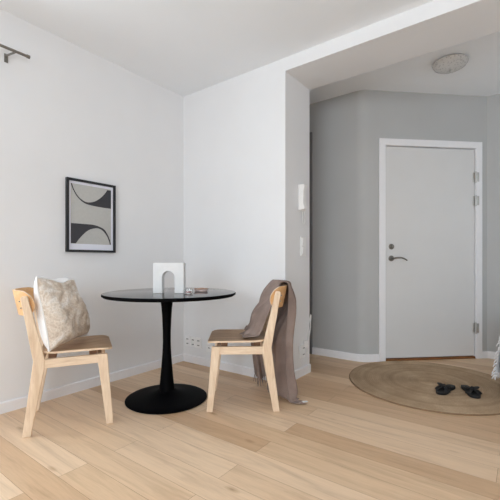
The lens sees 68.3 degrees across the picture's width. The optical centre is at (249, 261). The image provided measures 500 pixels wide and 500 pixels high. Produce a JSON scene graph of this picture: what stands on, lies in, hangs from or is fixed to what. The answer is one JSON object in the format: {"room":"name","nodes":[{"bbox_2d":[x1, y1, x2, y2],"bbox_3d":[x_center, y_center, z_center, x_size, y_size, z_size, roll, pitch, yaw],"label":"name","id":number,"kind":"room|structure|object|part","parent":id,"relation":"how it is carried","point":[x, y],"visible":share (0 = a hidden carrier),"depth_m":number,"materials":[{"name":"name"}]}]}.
{"room":"dining room","nodes":[
{"label":"dining room","id":0,"kind":"room"},
{"bbox_2d":[0,9,183,401],"bbox_3d":[-2.622,-0.340,1.087,0.250,2.580,6.500,0,0,37],"label":"wall","id":1,"kind":"structure","parent":0,"point":[67,110],"depth_m":2.74,"materials":[{"name":"white paint"}]},
{"bbox_2d":[0,44,29,62],"bbox_3d":[-2.084,-1.287,1.517,0.096,0.064,2.154,0,0,37],"label":"curtain rod","id":2,"kind":"object","parent":1,"relation":"attached to","point":[14,51],"visible":1,"depth_m":2.31,"materials":[{"name":"silver metal"}]},
{"bbox_3d":[-2.056,-1.307,1.494,0.017,0.017,2.150,0,0,37],"label":"rod","id":3,"kind":"part","parent":2,"relation":"part of","materials":[{"name":"silver metal"}]},
{"bbox_2d":[65,177,115,252],"bbox_3d":[-1.190,-0.335,2.775,0.024,0.532,0.390,0,0,37],"label":"framed print","id":4,"kind":"object","parent":1,"relation":"attached to","point":[90,206],"visible":1,"depth_m":2.76,"materials":[{"name":"beige paper"}]},
{"bbox_2d":[0,353,183,413],"bbox_3d":[-2.486,0.915,1.048,0.013,0.070,6.200,0,0,37],"label":"baseboard","id":5,"kind":"structure","parent":1,"relation":"attached to","point":[21,402],"depth_m":2.71,"materials":[{"name":"white wood"}]},
{"bbox_2d":[0,0,433,96],"bbox_3d":[-0.683,-1.650,-0.454,5.300,0.140,6.550,0,0,37],"label":"ceiling","id":6,"kind":"structure","parent":0,"point":[184,47],"depth_m":2.49,"materials":[{"name":"white paint"}]},
{"bbox_2d":[0,354,499,499],"bbox_3d":[-0.010,1.010,0.448,5.300,0.120,8.800,0,0,37],"label":"floor","id":7,"kind":"structure","parent":0,"point":[346,442],"depth_m":1.89,"materials":[{"name":"brown wood"}]},
{"bbox_2d":[12,287,112,437],"bbox_3d":[-1.132,0.555,2.247,0.534,0.790,0.419,0,0,-24],"label":"dining chair","id":8,"kind":"object","parent":7,"relation":"on","point":[96,345],"visible":0.81,"depth_m":2.07,"materials":[{"name":"brown wood"}]},
{"bbox_3d":[-1.315,0.230,2.165,0.133,0.140,0.379,0,0,-24],"label":"backrest","id":9,"kind":"part","parent":8,"relation":"part of","materials":[{"name":"brown wood"}]},
{"bbox_3d":[-1.185,0.569,2.012,0.115,0.762,0.031,0,0,-24],"label":"leg","id":10,"kind":"part","parent":8,"relation":"part of","materials":[{"name":"brown wood"}]},
{"bbox_3d":[-1.342,0.569,2.363,0.115,0.762,0.031,0,0,-24],"label":"leg","id":11,"kind":"part","parent":8,"relation":"part of","materials":[{"name":"brown wood"}]},
{"bbox_2d":[34,276,89,351],"bbox_3d":[-1.124,0.291,2.224,0.219,0.416,0.412,0,0,5],"label":"cushion","id":12,"kind":"object","parent":8,"relation":"on","point":[62,314],"visible":1,"depth_m":2.09,"materials":[{"name":"white fabric"}]},
{"bbox_3d":[-1.012,0.564,2.090,0.315,0.049,0.024,0,0,-24],"label":"rail","id":13,"kind":"part","parent":8,"relation":"part of","materials":[{"name":"brown wood"}]},
{"bbox_3d":[-1.062,0.507,2.278,0.374,0.031,0.407,0,0,-24],"label":"seat","id":14,"kind":"part","parent":8,"relation":"part of","materials":[{"name":"brown wood"}]},
{"bbox_3d":[-0.849,0.744,2.163,0.086,0.412,0.031,0,0,-24],"label":"leg","id":15,"kind":"part","parent":8,"relation":"part of","materials":[{"name":"brown wood"}]},
{"bbox_2d":[101,288,235,414],"bbox_3d":[-0.550,0.581,2.560,0.900,0.738,0.900,0,0,37],"label":"round table","id":16,"kind":"object","parent":7,"relation":"on","point":[168,397],"visible":0.97,"depth_m":2.49,"materials":[{"name":"black metal"}]},
{"bbox_3d":[-0.578,0.565,2.560,0.108,0.654,0.108,0,0,37],"label":"stem","id":17,"kind":"part","parent":16,"relation":"part of","materials":[{"name":"black metal"}]},
{"bbox_2d":[153,263,185,292],"bbox_3d":[-0.541,0.110,2.475,0.208,0.203,0.054,0,0,4],"label":"sculpture","id":18,"kind":"object","parent":16,"relation":"on","point":[159,269],"visible":0.97,"depth_m":2.45,"materials":[{"name":"white ceramic"}]},
{"bbox_2d":[184,289,192,293],"bbox_3d":[-0.403,0.196,2.410,0.057,0.032,0.057,0,0,37],"label":"glass","id":19,"kind":"object","parent":16,"relation":"on","point":[186,291],"visible":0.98,"depth_m":2.39,"materials":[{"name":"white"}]},
{"bbox_2d":[194,288,207,291],"bbox_3d":[-0.345,0.198,2.600,0.100,0.027,0.100,0,0,37],"label":"dish","id":20,"kind":"object","parent":16,"relation":"on","point":[195,289],"visible":1,"depth_m":2.57,"materials":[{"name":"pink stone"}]},
{"bbox_2d":[207,284,286,411],"bbox_3d":[-0.012,0.555,2.533,0.534,0.790,0.419,0,0,-1],"label":"dining chair","id":21,"kind":"object","parent":7,"relation":"on","point":[221,338],"visible":0.77,"depth_m":2.33,"materials":[{"name":"brown wood"}]},
{"bbox_3d":[-0.231,0.744,2.335,0.086,0.412,0.031,0,0,-1],"label":"leg","id":22,"kind":"part","parent":21,"relation":"part of","materials":[{"name":"brown wood"}]},
{"bbox_3d":[-0.240,0.744,2.719,0.086,0.412,0.031,0,0,-1],"label":"leg","id":23,"kind":"part","parent":21,"relation":"part of","materials":[{"name":"brown wood"}]},
{"bbox_3d":[-0.088,0.507,2.531,0.374,0.031,0.407,0,0,-1],"label":"seat","id":24,"kind":"part","parent":21,"relation":"part of","materials":[{"name":"brown wood"}]},
{"bbox_3d":[-0.052,0.564,2.340,0.315,0.049,0.024,0,0,-1],"label":"rail","id":25,"kind":"part","parent":21,"relation":"part of","materials":[{"name":"brown wood"}]},
{"bbox_3d":[0.128,0.569,2.728,0.115,0.762,0.031,0,0,-1],"label":"leg","id":26,"kind":"part","parent":21,"relation":"part of","materials":[{"name":"brown wood"}]},
{"bbox_3d":[0.138,0.569,2.345,0.115,0.762,0.031,0,0,-1],"label":"leg","id":27,"kind":"part","parent":21,"relation":"part of","materials":[{"name":"brown wood"}]},
{"bbox_2d":[240,279,307,403],"bbox_3d":[0.156,0.539,2.601,0.455,0.814,0.463,0,0,-1],"label":"throw blanket","id":28,"kind":"object","parent":21,"relation":"on","point":[282,344],"visible":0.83,"depth_m":2.52,"materials":[{"name":"beige fabric"}]},
{"bbox_3d":[0.189,0.230,2.538,0.133,0.140,0.379,0,0,-1],"label":"backrest","id":29,"kind":"part","parent":21,"relation":"part of","materials":[{"name":"brown wood"}]},
{"bbox_2d":[349,361,499,415],"bbox_3d":[1.410,0.943,2.880,1.227,0.012,1.227,0,0,15],"label":"round rug","id":30,"kind":"object","parent":7,"relation":"on","point":[411,384],"visible":0.94,"depth_m":2.79,"materials":[{"name":"wicker"}]},
{"bbox_2d":[435,382,454,394],"bbox_3d":[1.418,0.908,2.667,0.238,0.057,0.112,0,0,-40],"label":"sandal","id":31,"kind":"object","parent":30,"relation":"on","point":[441,389],"visible":1,"depth_m":2.63,"materials":[{"name":"black leather"}]},
{"bbox_2d":[461,385,481,398],"bbox_3d":[1.570,0.908,2.628,0.112,0.057,0.238,0,0,10],"label":"sandal","id":32,"kind":"object","parent":30,"relation":"on","point":[473,392],"visible":1,"depth_m":2.57,"materials":[{"name":"black leather"}]},
{"bbox_3d":[2.130,0.709,2.544,0.580,0.455,0.540,0,0,37],"label":"ottoman","id":33,"kind":"object","parent":7,"relation":"on","visible":0},
{"bbox_2d":[491,336,499,379],"bbox_3d":[2.022,0.645,2.565,0.555,0.364,0.448,0,0,37],"label":"throw","id":34,"kind":"object","parent":33,"relation":"on","point":[496,371],"visible":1,"depth_m":2.57,"materials":[{"name":"white fabric"}]},
{"bbox_2d":[309,90,367,353],"bbox_3d":[0.548,-0.352,3.966,1.487,2.605,0.160,0,0,37],"label":"wall","id":35,"kind":"structure","parent":0,"point":[338,126],"depth_m":3.61,"materials":[{"name":"grey paint"}]},
{"bbox_2d":[309,132,311,353],"bbox_3d":[0.309,-0.190,4.032,0.824,2.280,0.020,0,0,37],"label":"door","id":36,"kind":"structure","parent":35,"relation":"in","point":[310,133],"depth_m":3.79,"materials":[{"name":"grey paint"}]},
{"bbox_2d":[312,347,497,361],"bbox_3d":[2.102,0.915,3.436,3.007,0.070,0.503,0,0,17],"label":"baseboard","id":37,"kind":"structure","parent":35,"relation":"attached to","point":[317,351],"depth_m":3.59,"materials":[{"name":"white wood"}]},
{"bbox_2d":[184,0,499,370],"bbox_3d":[1.365,-0.362,2.291,5.100,2.625,0.400,0,0,37],"label":"wall","id":38,"kind":"structure","parent":0,"point":[246,135],"depth_m":3.04,"materials":[{"name":"white paint"}]},
{"bbox_2d":[185,336,190,345],"bbox_3d":[-0.588,0.753,3.489,0.066,0.095,0.016,0,0,37],"label":"wall socket","id":39,"kind":"object","parent":38,"relation":"attached to","point":[187,338],"visible":1,"depth_m":3.48,"materials":[{"name":"white plastic"}]},
{"bbox_2d":[191,337,195,347],"bbox_3d":[-0.531,0.753,3.446,0.066,0.095,0.016,0,0,37],"label":"wall socket","id":40,"kind":"object","parent":38,"relation":"attached to","point":[193,339],"visible":1,"depth_m":3.44,"materials":[{"name":"white plastic"}]},
{"bbox_2d":[196,338,201,348],"bbox_3d":[-0.473,0.753,3.403,0.066,0.095,0.016,0,0,37],"label":"wall socket","id":41,"kind":"object","parent":38,"relation":"attached to","point":[198,340],"visible":1,"depth_m":3.39,"materials":[{"name":"white plastic"}]},
{"bbox_2d":[206,343,212,351],"bbox_3d":[-0.364,0.778,3.321,0.075,0.080,0.016,0,0,37],"label":"wall socket","id":42,"kind":"object","parent":38,"relation":"attached to","point":[208,345],"visible":0.94,"depth_m":3.32,"materials":[{"name":"white plastic"}]},
{"bbox_2d":[183,353,310,379],"bbox_3d":[-0.061,0.915,3.348,1.150,0.070,0.413,0,0,37],"label":"baseboard","id":43,"kind":"structure","parent":38,"relation":"attached to","point":[225,366],"depth_m":3.16,"materials":[{"name":"white wood"}]},
{"bbox_2d":[299,344,304,358],"bbox_3d":[0.433,0.745,3.056,0.016,0.110,0.090,0,0,37],"label":"socket","id":44,"kind":"object","parent":38,"relation":"attached to","point":[301,347],"visible":1,"depth_m":3.04,"materials":[{"name":"white plastic"}]},
{"bbox_2d":[298,184,306,224],"bbox_3d":[0.445,-0.469,3.039,0.055,0.323,0.100,0,0,37],"label":"phone","id":45,"kind":"object","parent":38,"relation":"attached to","point":[302,188],"visible":1,"depth_m":3.01,"materials":[{"name":"white plastic"}]},
{"bbox_2d":[300,237,305,255],"bbox_3d":[0.446,-0.125,3.071,0.019,0.160,0.084,0,0,37],"label":"light switch","id":46,"kind":"object","parent":38,"relation":"attached to","point":[302,239],"visible":1,"depth_m":3.06,"materials":[{"name":"white plastic"}]},
{"bbox_2d":[303,315,310,357],"bbox_3d":[0.488,0.631,3.114,0.032,0.360,0.102,0,0,37],"label":"cord","id":47,"kind":"object","parent":38,"relation":"attached to","point":[305,342],"visible":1,"depth_m":3.10,"materials":[{"name":"white plastic"}]},
{"bbox_3d":[0.496,0.631,3.118,0.013,0.359,0.086,0,0,43],"label":"cord","id":48,"kind":"part","parent":47,"relation":"part of","materials":[{"name":"white plastic"}]},
{"bbox_2d":[309,31,499,104],"bbox_3d":[2.038,-1.695,3.193,5.300,0.140,1.950,0,0,37],"label":"ceiling","id":49,"kind":"structure","parent":0,"point":[480,76],"depth_m":3.26,"materials":[{"name":"white paint"}]},
{"bbox_2d":[432,54,468,73],"bbox_3d":[1.624,-1.582,2.993,0.262,0.084,0.262,0,0,37],"label":"ceiling lamp","id":50,"kind":"object","parent":49,"relation":"attached to","point":[452,63],"visible":1,"depth_m":2.93,"materials":[{"name":"white glass"}]},
{"bbox_2d":[368,90,486,353],"bbox_3d":[1.730,-0.352,3.636,1.240,2.605,0.150,0,0,-7],"label":"wall","id":51,"kind":"structure","parent":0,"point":[391,114],"depth_m":3.54,"materials":[{"name":"grey paint"}]},
{"bbox_2d":[379,138,481,361],"bbox_3d":[1.742,-0.110,3.608,1.057,2.119,0.210,0,0,-6],"label":"door","id":52,"kind":"structure","parent":51,"relation":"attached to","point":[430,191],"depth_m":3.57,"materials":[{"name":"paint"}]},
{"bbox_3d":[1.407,-0.030,3.497,0.165,0.054,0.066,0,0,-7],"label":"handle","id":53,"kind":"part","parent":52,"relation":"part of","materials":[{"name":"silver metal"}]},
{"bbox_2d":[487,94,499,351],"bbox_3d":[3.030,-0.352,3.204,1.624,2.605,0.150,0,0,37],"label":"wall","id":54,"kind":"structure","parent":0,"point":[493,101],"depth_m":3.60,"materials":[{"name":"grey paint"}]}
]}

